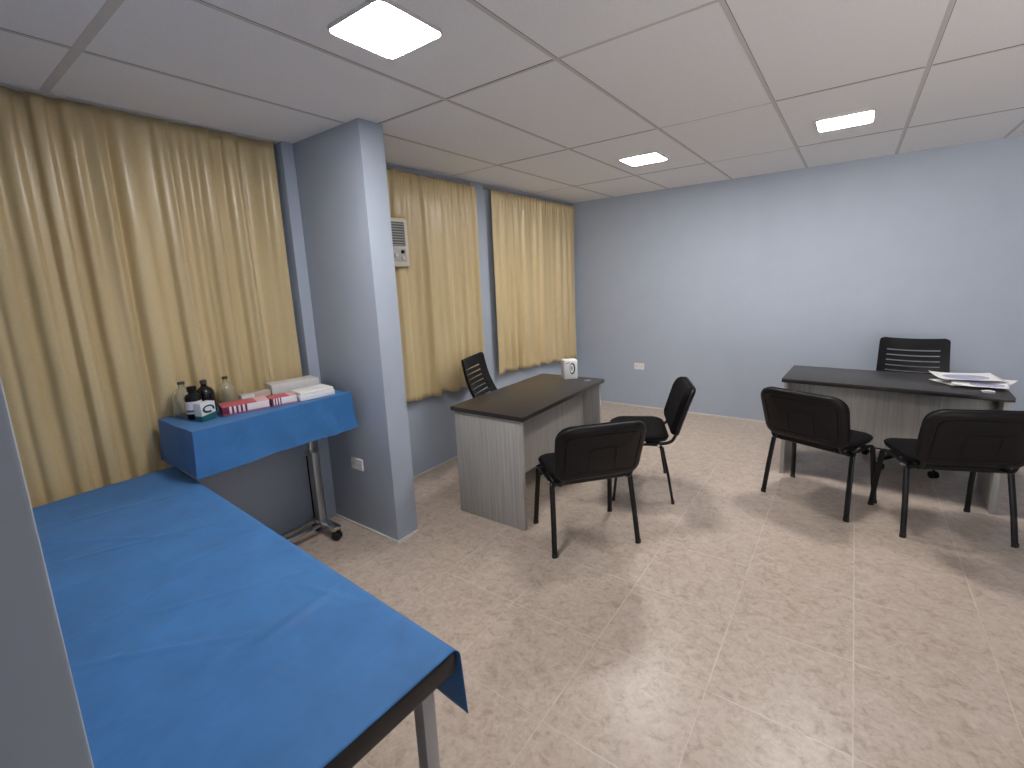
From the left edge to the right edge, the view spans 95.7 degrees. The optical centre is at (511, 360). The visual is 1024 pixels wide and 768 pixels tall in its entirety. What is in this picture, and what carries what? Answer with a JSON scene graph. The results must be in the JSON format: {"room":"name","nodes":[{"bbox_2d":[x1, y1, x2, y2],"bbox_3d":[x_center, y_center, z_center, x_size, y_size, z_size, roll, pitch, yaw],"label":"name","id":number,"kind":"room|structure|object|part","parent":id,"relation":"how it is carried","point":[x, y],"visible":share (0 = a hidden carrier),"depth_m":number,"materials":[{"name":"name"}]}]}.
{"room":"examination room","nodes":[
{"label":"examination room","id":0,"kind":"room"},
{"bbox_2d":[0,376,93,767],"bbox_3d":[0.233,0.359,-0.134,6.620,2.427,0.162,5,12,36],"label":"wall","id":1,"kind":"structure","parent":0,"point":[42,725],"depth_m":0.40,"materials":[{"name":"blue paint"}]},
{"bbox_2d":[186,444,312,533],"bbox_3d":[-2.454,0.168,1.687,0.120,2.427,3.439,5,12,36],"label":"wall","id":2,"kind":"structure","parent":0,"point":[274,489],"depth_m":2.95,"materials":[{"name":"blue paint"}]},
{"bbox_2d":[293,118,417,540],"bbox_3d":[-0.969,-0.110,2.892,0.655,2.427,0.160,5,12,36],"label":"wall pillar","id":3,"kind":"structure","parent":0,"point":[341,173],"depth_m":2.75,"materials":[{"name":"blue paint"}]},
{"bbox_2d":[351,457,363,470],"bbox_3d":[-0.989,0.664,2.961,0.118,0.076,0.010,5,12,36],"label":"wall outlet","id":4,"kind":"object","parent":3,"relation":"attached to","point":[356,463],"visible":1,"depth_m":2.95,"materials":[{"name":"white plastic"}]},
{"bbox_2d":[335,514,418,543],"bbox_3d":[-0.908,1.080,3.088,0.655,0.012,0.170,5,12,36],"label":"baseboard","id":5,"kind":"structure","parent":3,"relation":"attached to","point":[337,515],"depth_m":2.95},
{"bbox_2d":[273,141,575,518],"bbox_3d":[-0.284,-0.413,4.450,0.120,2.427,3.681,5,12,36],"label":"wall","id":6,"kind":"structure","parent":0,"point":[431,421],"depth_m":3.82,"materials":[{"name":"blue paint"}]},
{"bbox_2d":[0,82,573,203],"bbox_3d":[-0.803,-1.468,3.582,0.122,0.006,5.120,5,12,36],"label":"trim","id":7,"kind":"structure","parent":6,"relation":"attached to","point":[12,87],"depth_m":2.28,"materials":[{"name":"paint"}]},
{"bbox_2d":[390,217,409,266],"bbox_3d":[-0.945,-0.831,3.264,0.137,0.345,0.480,5,12,36],"label":"air conditioner","id":8,"kind":"object","parent":6,"relation":"attached to","point":[398,225],"visible":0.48,"depth_m":3.36,"materials":[{"name":"beige plastic"}]},
{"bbox_2d":[391,221,405,245],"bbox_3d":[-0.907,-0.883,3.219,0.012,0.170,0.420,5,12,36],"label":"grille","id":9,"kind":"object","parent":8,"relation":"attached to","point":[398,228],"depth_m":3.34,"materials":[{"name":"white plastic"}]},
{"bbox_3d":[-0.902,-0.738,3.246,0.008,0.095,0.420,5,12,36],"label":"control panel","id":10,"kind":"part","parent":8,"relation":"part of","materials":[{"name":"white plastic"}]},
{"bbox_2d":[386,167,472,185],"bbox_3d":[-0.784,-1.426,3.526,0.024,0.030,1.460,5,12,36],"label":"curtain rod","id":11,"kind":"object","parent":6,"relation":"attached to","point":[405,171],"visible":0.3,"depth_m":3.68,"materials":[{"name":"metal"}]},
{"bbox_2d":[386,169,485,401],"bbox_3d":[-0.705,-0.532,3.644,0.064,1.769,1.418,5,12,36],"label":"curtain","id":12,"kind":"object","parent":11,"relation":"hanging from","point":[439,293],"visible":0.65,"depth_m":3.77,"materials":[{"name":"beige fabric"}]},
{"bbox_2d":[413,456,456,477],"bbox_3d":[-0.141,0.770,4.668,0.008,0.010,3.338,5,12,36],"label":"baseboard","id":13,"kind":"structure","parent":6,"relation":"attached to","point":[455,456],"depth_m":3.95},
{"bbox_2d":[483,186,572,205],"bbox_3d":[0.229,-1.711,4.893,0.024,0.030,1.670,5,12,36],"label":"curtain rod","id":14,"kind":"object","parent":6,"relation":"attached to","point":[484,187],"visible":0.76,"depth_m":4.71,"materials":[{"name":"metal"}]},
{"bbox_2d":[491,190,576,374],"bbox_3d":[0.313,-0.795,5.027,0.060,1.817,1.611,5,12,36],"label":"curtain","id":15,"kind":"object","parent":14,"relation":"hanging from","point":[533,238],"visible":1,"depth_m":4.89,"materials":[{"name":"beige fabric"}]},
{"bbox_2d":[0,0,1023,202],"bbox_3d":[1.251,-1.161,1.021,6.720,0.081,7.070,5,12,36],"label":"ceiling","id":16,"kind":"structure","parent":0,"point":[546,98],"depth_m":2.02,"materials":[{"name":"paint"}]},
{"bbox_2d":[0,86,302,507],"bbox_3d":[-1.822,-0.276,2.319,0.074,1.811,1.499,5,12,37],"label":"curtain","id":17,"kind":"object","parent":16,"relation":"hanging from","point":[140,257],"visible":0.8,"depth_m":2.23,"materials":[{"name":"beige fabric"}]},
{"bbox_2d":[327,0,441,58],"bbox_3d":[-0.436,-1.138,1.606,0.292,0.012,0.292,5,12,36],"label":"recessed light","id":18,"kind":"object","parent":16,"relation":"in","point":[385,28],"visible":1,"depth_m":1.58,"materials":[{"name":"paint"}]},
{"bbox_2d":[620,151,667,165],"bbox_3d":[1.014,-1.547,3.570,0.292,0.012,0.292,5,12,36],"label":"recessed light","id":19,"kind":"object","parent":16,"relation":"in","point":[650,157],"visible":1,"depth_m":3.54,"materials":[{"name":"paint"}]},
{"bbox_2d":[815,108,875,131],"bbox_3d":[2.047,-1.470,2.852,0.292,0.012,0.292,5,12,36],"label":"recessed light","id":20,"kind":"object","parent":16,"relation":"in","point":[866,116],"visible":1,"depth_m":2.82,"materials":[{"name":"paint"}]},
{"bbox_2d":[279,402,1023,767],"bbox_3d":[1.366,1.315,1.451,6.720,0.100,7.070,5,12,36],"label":"floor","id":21,"kind":"structure","parent":0,"point":[746,626],"depth_m":2.13,"materials":[{"name":"beige tile"}]},
{"bbox_2d":[280,441,342,541],"bbox_3d":[-1.348,0.709,2.623,0.398,0.940,0.803,5,12,36],"label":"table","id":22,"kind":"object","parent":21,"relation":"on","point":[319,519],"visible":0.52,"depth_m":2.92,"materials":[{"name":"grey metal"}]},
{"bbox_2d":[158,389,358,479],"bbox_3d":[-1.354,0.351,2.563,0.473,0.224,0.879,5,12,36],"label":"tablecloth","id":23,"kind":"object","parent":22,"relation":"on","point":[220,444],"visible":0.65,"depth_m":2.31,"materials":[{"name":"blue fabric"}]},
{"bbox_2d":[172,381,187,416],"bbox_3d":[-1.681,0.196,2.373,0.096,0.175,0.096,5,12,36],"label":"bottle","id":24,"kind":"object","parent":23,"relation":"on","point":[178,401],"visible":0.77,"depth_m":2.34,"materials":[{"name":"clear glass"}]},
{"bbox_2d":[184,386,201,419],"bbox_3d":[-1.578,0.210,2.299,0.071,0.163,0.071,-4,10,-8],"label":"bottle","id":25,"kind":"object","parent":23,"relation":"on","point":[192,397],"visible":0.82,"depth_m":2.27,"materials":[{"name":"black glass"}]},
{"bbox_2d":[193,400,216,421],"bbox_3d":[-1.505,0.249,2.274,0.051,0.088,0.074,1,10,20],"label":"carton","id":26,"kind":"object","parent":23,"relation":"on","point":[204,410],"visible":1,"depth_m":2.25,"materials":[{"name":"white cardboard"}]},
{"bbox_2d":[196,380,216,410],"bbox_3d":[-1.590,0.188,2.404,0.086,0.172,0.086,5,12,36],"label":"bottle","id":27,"kind":"object","parent":23,"relation":"on","point":[206,392],"visible":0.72,"depth_m":2.38,"materials":[{"name":"black glass"}]},
{"bbox_2d":[218,376,235,402],"bbox_3d":[-1.572,0.167,2.555,0.079,0.159,0.079,5,12,36],"label":"bottle","id":28,"kind":"object","parent":23,"relation":"on","point":[226,390],"visible":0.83,"depth_m":2.53,"materials":[{"name":"clear glass"}]},
{"bbox_2d":[218,396,269,415],"bbox_3d":[-1.402,0.238,2.428,0.216,0.048,0.110,-11,13,-39],"label":"carton","id":29,"kind":"object","parent":23,"relation":"on","point":[260,402],"visible":1,"depth_m":2.39,"materials":[{"name":"red cardboard"}]},
{"bbox_2d":[238,389,270,399],"bbox_3d":[-1.450,0.205,2.617,0.061,0.052,0.152,7,14,44],"label":"carton","id":30,"kind":"object","parent":23,"relation":"on","point":[264,392],"visible":0.51,"depth_m":2.60,"materials":[{"name":"white cardboard"}]},
{"bbox_2d":[266,391,296,406],"bbox_3d":[-1.260,0.213,2.539,0.129,0.046,0.100,-11,13,-40],"label":"carton","id":31,"kind":"object","parent":23,"relation":"on","point":[279,399],"visible":0.86,"depth_m":2.51,"materials":[{"name":"cardboard"}]},
{"bbox_2d":[265,375,318,394],"bbox_3d":[-1.321,0.157,2.795,0.270,0.074,0.130,-12,13,-42],"label":"carton","id":32,"kind":"object","parent":23,"relation":"on","point":[281,386],"visible":0.55,"depth_m":2.75,"materials":[{"name":"white cardboard"}]},
{"bbox_2d":[289,384,334,400],"bbox_3d":[-1.158,0.184,2.679,0.160,0.046,0.201,6,13,42],"label":"pack","id":33,"kind":"object","parent":23,"relation":"on","point":[319,390],"visible":0.83,"depth_m":2.63,"materials":[{"name":"paper"}]},
{"bbox_2d":[323,652,455,767],"bbox_3d":[-1.073,1.010,1.546,1.965,0.692,0.610,5,13,38],"label":"bed","id":34,"kind":"object","parent":21,"relation":"on","point":[420,699],"visible":0.12,"depth_m":1.03,"materials":[{"name":"black metal"}]},
{"bbox_2d":[32,467,467,767],"bbox_3d":[-1.090,0.744,1.525,2.033,0.198,0.643,5,13,38],"label":"sheet","id":35,"kind":"object","parent":34,"relation":"on","point":[196,634],"visible":0.95,"depth_m":1.16,"materials":[{"name":"blue fabric"}]},
{"bbox_3d":[-0.209,1.079,1.195,0.038,0.588,0.038,5,13,38],"label":"leg","id":36,"kind":"part","parent":34,"relation":"part of","materials":[{"name":"grey paint"}]},
{"bbox_2d":[461,352,542,474],"bbox_3d":[-0.038,0.428,3.879,0.679,0.944,0.560,1,10,18],"label":"office chair","id":37,"kind":"object","parent":21,"relation":"on","point":[478,358],"visible":0.22,"depth_m":3.97,"materials":[{"name":"black plastic"}]},
{"bbox_3d":[-0.264,0.184,3.907,0.228,0.452,0.460,1,10,18],"label":"backrest","id":38,"kind":"part","parent":37,"relation":"part of","materials":[{"name":"black plastic"}]},
{"bbox_2d":[450,373,603,530],"bbox_3d":[0.178,0.593,3.445,0.580,0.748,1.165,4,12,35],"label":"office desk","id":39,"kind":"object","parent":21,"relation":"on","point":[502,434],"visible":0.85,"depth_m":3.08,"materials":[{"name":"laminate"}]},
{"bbox_3d":[-0.144,0.700,3.006,0.535,0.717,0.027,4,12,35],"label":"panel","id":40,"kind":"part","parent":39,"relation":"part of","materials":[{"name":"grey laminate"}]},
{"bbox_3d":[0.267,0.483,3.357,0.018,0.447,1.081,4,12,35],"label":"modesty panel","id":41,"kind":"part","parent":39,"relation":"part of","materials":[{"name":"grey laminate"}]},
{"bbox_2d":[561,358,577,378],"bbox_3d":[0.465,0.070,3.764,0.110,0.152,0.091,-4,10,-9],"label":"box","id":42,"kind":"object","parent":39,"relation":"on","point":[569,370],"visible":1,"depth_m":3.72,"materials":[{"name":"white paper"}]},
{"bbox_3d":[0.497,0.517,3.891,0.535,0.717,0.027,4,12,35],"label":"panel","id":43,"kind":"part","parent":39,"relation":"part of","materials":[{"name":"grey laminate"}]},
{"bbox_2d":[533,419,646,558],"bbox_3d":[0.443,0.681,2.734,0.546,0.794,0.572,-5,10,-12],"label":"chair","id":44,"kind":"object","parent":21,"relation":"on","point":[607,450],"visible":1,"depth_m":2.49,"materials":[{"name":"black plastic"}]},
{"bbox_3d":[0.160,0.859,2.942,0.031,0.389,0.071,-9,12,-33],"label":"leg","id":45,"kind":"part","parent":44,"relation":"part of","materials":[{"name":"black metal"}]},
{"bbox_3d":[0.197,0.687,2.753,0.028,0.036,0.293,-5,10,-12],"label":"seat rail","id":46,"kind":"part","parent":44,"relation":"part of","materials":[{"name":"black metal"}]},
{"bbox_3d":[0.422,0.614,2.806,0.485,0.048,0.402,-5,10,-12],"label":"seat","id":47,"kind":"part","parent":44,"relation":"part of","materials":[{"name":"black fabric"}]},
{"bbox_3d":[0.234,0.912,2.618,0.031,0.390,0.091,-2,10,2],"label":"leg","id":48,"kind":"part","parent":44,"relation":"part of","materials":[{"name":"black metal"}]},
{"bbox_3d":[0.259,0.635,2.604,0.029,0.152,0.237,-5,10,-12],"label":"post","id":49,"kind":"part","parent":44,"relation":"part of","materials":[{"name":"black metal"}]},
{"bbox_3d":[0.475,0.481,2.507,0.505,0.325,0.149,-5,10,-12],"label":"backrest","id":50,"kind":"part","parent":44,"relation":"part of","materials":[{"name":"black plastic"}]},
{"bbox_3d":[0.641,0.819,3.045,0.031,0.389,0.071,-1,10,9],"label":"leg","id":51,"kind":"part","parent":44,"relation":"part of","materials":[{"name":"black metal"}]},
{"bbox_3d":[0.654,0.602,2.689,0.029,0.152,0.237,-5,10,-12],"label":"post","id":52,"kind":"part","parent":44,"relation":"part of","materials":[{"name":"black metal"}]},
{"bbox_3d":[0.715,0.872,2.721,0.031,0.390,0.091,-8,11,-26],"label":"leg","id":53,"kind":"part","parent":44,"relation":"part of","materials":[{"name":"black metal"}]},
{"bbox_2d":[610,376,695,504],"bbox_3d":[1.000,0.544,3.375,0.572,0.794,0.546,0,10,12],"label":"chair","id":54,"kind":"object","parent":21,"relation":"on","point":[681,395],"visible":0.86,"depth_m":3.18,"materials":[{"name":"black plastic"}]},
{"bbox_3d":[0.728,0.784,3.222,0.071,0.389,0.031,-4,10,-8],"label":"leg","id":55,"kind":"part","parent":54,"relation":"part of","materials":[{"name":"black metal"}]},
{"bbox_3d":[0.915,0.491,3.384,0.402,0.048,0.485,0,10,12],"label":"seat","id":56,"kind":"part","parent":54,"relation":"part of","materials":[{"name":"black fabric"}]},
{"bbox_3d":[0.880,0.584,3.163,0.293,0.036,0.028,0,10,12],"label":"seat rail","id":57,"kind":"part","parent":54,"relation":"part of","materials":[{"name":"metal"}]},
{"bbox_3d":[1.029,0.504,3.150,0.237,0.152,0.029,0,10,12],"label":"post","id":58,"kind":"part","parent":54,"relation":"part of","materials":[{"name":"black metal"}]},
{"bbox_3d":[1.161,0.694,3.624,0.091,0.390,0.031,-3,10,-2],"label":"leg","id":59,"kind":"part","parent":54,"relation":"part of","materials":[{"name":"black metal"}]},
{"bbox_3d":[1.057,0.781,3.150,0.091,0.390,0.031,2,11,27],"label":"leg","id":60,"kind":"part","parent":54,"relation":"part of","materials":[{"name":"black metal"}]},
{"bbox_3d":[1.179,0.312,3.293,0.149,0.325,0.505,0,10,12],"label":"backrest","id":61,"kind":"part","parent":54,"relation":"part of","materials":[{"name":"black fabric"}]},
{"bbox_2d":[761,387,876,522],"bbox_3d":[2.009,0.551,3.066,0.572,0.794,0.546,-9,12,-32],"label":"chair","id":62,"kind":"object","parent":21,"relation":"on","point":[818,421],"visible":0.98,"depth_m":2.89,"materials":[{"name":"black plastic"}]},
{"bbox_3d":[1.800,0.729,3.252,0.091,0.390,0.031,-6,10,-17],"label":"leg","id":63,"kind":"part","parent":62,"relation":"part of","materials":[{"name":"black metal"}]},
{"bbox_3d":[1.832,0.462,3.182,0.237,0.152,0.029,-9,12,-32],"label":"post","id":64,"kind":"part","parent":62,"relation":"part of","materials":[{"name":"black metal"}]},
{"bbox_3d":[2.083,0.685,3.428,0.031,0.389,0.071,5,12,36],"label":"leg","id":65,"kind":"part","parent":62,"relation":"part of","materials":[{"name":"black metal"}]},
{"bbox_3d":[1.835,0.345,2.924,0.149,0.325,0.505,-9,12,-32],"label":"backrest","id":66,"kind":"part","parent":62,"relation":"part of","materials":[{"name":"black plastic"}]},
{"bbox_3d":[2.050,0.510,2.843,0.237,0.152,0.029,-9,12,-32],"label":"post","id":67,"kind":"part","parent":62,"relation":"part of","materials":[{"name":"black metal"}]},
{"bbox_3d":[2.065,0.788,2.840,0.031,0.390,0.091,6,13,43],"label":"leg","id":68,"kind":"part","parent":62,"relation":"part of","materials":[{"name":"black metal"}]},
{"bbox_3d":[2.078,0.486,3.101,0.402,0.048,0.485,-9,12,-32],"label":"seat","id":69,"kind":"part","parent":62,"relation":"part of","materials":[{"name":"black fabric"}]},
{"bbox_3d":[2.197,0.568,2.905,0.293,0.036,0.028,-9,12,-32],"label":"seat rail","id":70,"kind":"part","parent":62,"relation":"part of","materials":[{"name":"black metal"}]},
{"bbox_3d":[2.348,0.745,3.016,0.071,0.389,0.031,-5,10,-11],"label":"leg","id":71,"kind":"part","parent":62,"relation":"part of","materials":[{"name":"black metal"}]},
{"bbox_2d":[779,365,1015,514],"bbox_3d":[2.654,0.496,3.342,1.190,0.748,0.580,5,13,38],"label":"office desk","id":72,"kind":"object","parent":21,"relation":"on","point":[883,405],"visible":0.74,"depth_m":3.19,"materials":[{"name":"laminate"}]},
{"bbox_3d":[2.214,0.470,3.698,0.027,0.717,0.535,5,13,38],"label":"panel","id":73,"kind":"part","parent":72,"relation":"part of","materials":[{"name":"grey laminate"}]},
{"bbox_3d":[2.577,0.397,3.233,1.106,0.447,0.018,5,13,38],"label":"modesty panel","id":74,"kind":"part","parent":72,"relation":"part of","materials":[{"name":"grey laminate"}]},
{"bbox_2d":[930,379,962,385],"bbox_3d":[3.007,0.145,3.077,0.300,0.006,0.210,-2,10,6],"label":"paper sheet","id":75,"kind":"object","parent":72,"relation":"on","point":[946,381],"visible":0.24,"depth_m":3.12,"materials":[{"name":"white paper"}]},
{"bbox_2d":[1006,380,1017,385],"bbox_3d":[3.122,0.132,3.071,0.200,0.009,0.280,-9,12,-31],"label":"paper sheet","id":76,"kind":"object","parent":75,"relation":"on","point":[1010,382],"visible":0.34,"depth_m":2.99,"materials":[{"name":"white paper"}]},
{"bbox_2d":[951,379,1009,388],"bbox_3d":[2.991,0.146,2.969,0.260,0.015,0.200,7,14,44],"label":"paper sheet","id":77,"kind":"object","parent":72,"relation":"on","point":[975,383],"visible":0.93,"depth_m":2.96,"materials":[{"name":"white paper"}]},
{"bbox_2d":[928,370,1005,380],"bbox_3d":[3.007,0.105,3.081,0.320,0.018,0.210,2,11,26],"label":"paper sheet","id":78,"kind":"object","parent":77,"relation":"on","point":[955,376],"visible":1,"depth_m":3.08,"materials":[{"name":"white paper"}]},
{"bbox_3d":[3.099,0.552,2.995,0.027,0.717,0.535,5,13,38],"label":"panel","id":79,"kind":"part","parent":72,"relation":"part of","materials":[{"name":"grey laminate"}]},
{"bbox_2d":[861,337,950,478],"bbox_3d":[3.097,0.330,3.607,0.560,0.944,0.679,5,12,38],"label":"office chair","id":80,"kind":"object","parent":21,"relation":"on","point":[931,347],"visible":0.41,"depth_m":3.76,"materials":[{"name":"black plastic"}]},
{"bbox_3d":[2.912,0.728,3.562,0.240,0.052,0.048,-5,10,-15],"label":"arm","id":81,"kind":"part","parent":80,"relation":"part of","materials":[{"name":"black plastic"}]},
{"bbox_3d":[3.224,0.051,3.740,0.460,0.452,0.228,5,12,38],"label":"backrest","id":82,"kind":"part","parent":80,"relation":"part of","materials":[{"name":"black plastic"}]},
{"bbox_2d":[867,409,1023,547],"bbox_3d":[2.503,0.600,2.650,0.546,0.794,0.572,0,10,16],"label":"chair","id":83,"kind":"object","parent":21,"relation":"on","point":[968,440],"visible":1,"depth_m":2.44,"materials":[{"name":"black plastic"}]},
{"bbox_3d":[2.337,0.753,2.973,0.031,0.389,0.071,-4,10,-5],"label":"leg","id":84,"kind":"part","parent":83,"relation":"part of","materials":[{"name":"black metal"}]},
{"bbox_3d":[2.295,0.585,2.782,0.028,0.036,0.293,0,10,16],"label":"seat rail","id":85,"kind":"part","parent":83,"relation":"part of","materials":[{"name":"black metal"}]},
{"bbox_3d":[2.523,0.531,2.721,0.485,0.048,0.402,0,10,16],"label":"seat","id":86,"kind":"part","parent":83,"relation":"part of","materials":[{"name":"black fabric"}]},
{"bbox_3d":[2.248,0.812,2.654,0.031,0.390,0.091,3,11,30],"label":"leg","id":87,"kind":"part","parent":83,"relation":"part of","materials":[{"name":"metal"}]},
{"bbox_3d":[2.284,0.538,2.619,0.029,0.152,0.237,0,10,16],"label":"post","id":88,"kind":"part","parent":83,"relation":"part of","materials":[{"name":"black metal"}]},
{"bbox_3d":[2.441,0.404,2.426,0.505,0.325,0.149,0,10,16],"label":"backrest","id":89,"kind":"part","parent":83,"relation":"part of","materials":[{"name":"black fabric"}]},
{"bbox_3d":[2.812,0.754,2.840,0.031,0.389,0.071,5,12,36],"label":"leg","id":90,"kind":"part","parent":83,"relation":"part of","materials":[{"name":"black metal"}]},
{"bbox_3d":[2.675,0.539,2.509,0.029,0.152,0.237,0,10,16],"label":"post","id":91,"kind":"part","parent":83,"relation":"part of","materials":[{"name":"black metal"}]},
{"bbox_3d":[2.723,0.813,2.521,0.031,0.390,0.091,-2,10,1],"label":"leg","id":92,"kind":"part","parent":83,"relation":"part of","materials":[{"name":"metal"}]},
{"bbox_2d":[573,135,1023,420],"bbox_3d":[3.394,-0.500,3.968,6.620,2.427,0.100,5,12,36],"label":"wall","id":93,"kind":"structure","parent":0,"point":[729,286],"depth_m":4.34,"materials":[{"name":"blue paint"}]},
{"bbox_2d":[634,363,643,369],"bbox_3d":[1.488,0.073,5.430,0.118,0.076,0.010,5,12,36],"label":"wall outlet","id":94,"kind":"object","parent":93,"relation":"attached to","point":[640,366],"visible":1,"depth_m":5.42,"materials":[{"name":"white plastic"}]},
{"bbox_2d":[601,401,765,422],"bbox_3d":[3.425,0.697,4.125,6.400,0.014,0.010,5,12,36],"label":"baseboard","id":95,"kind":"structure","parent":93,"relation":"attached to","point":[601,401],"depth_m":5.11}
]}

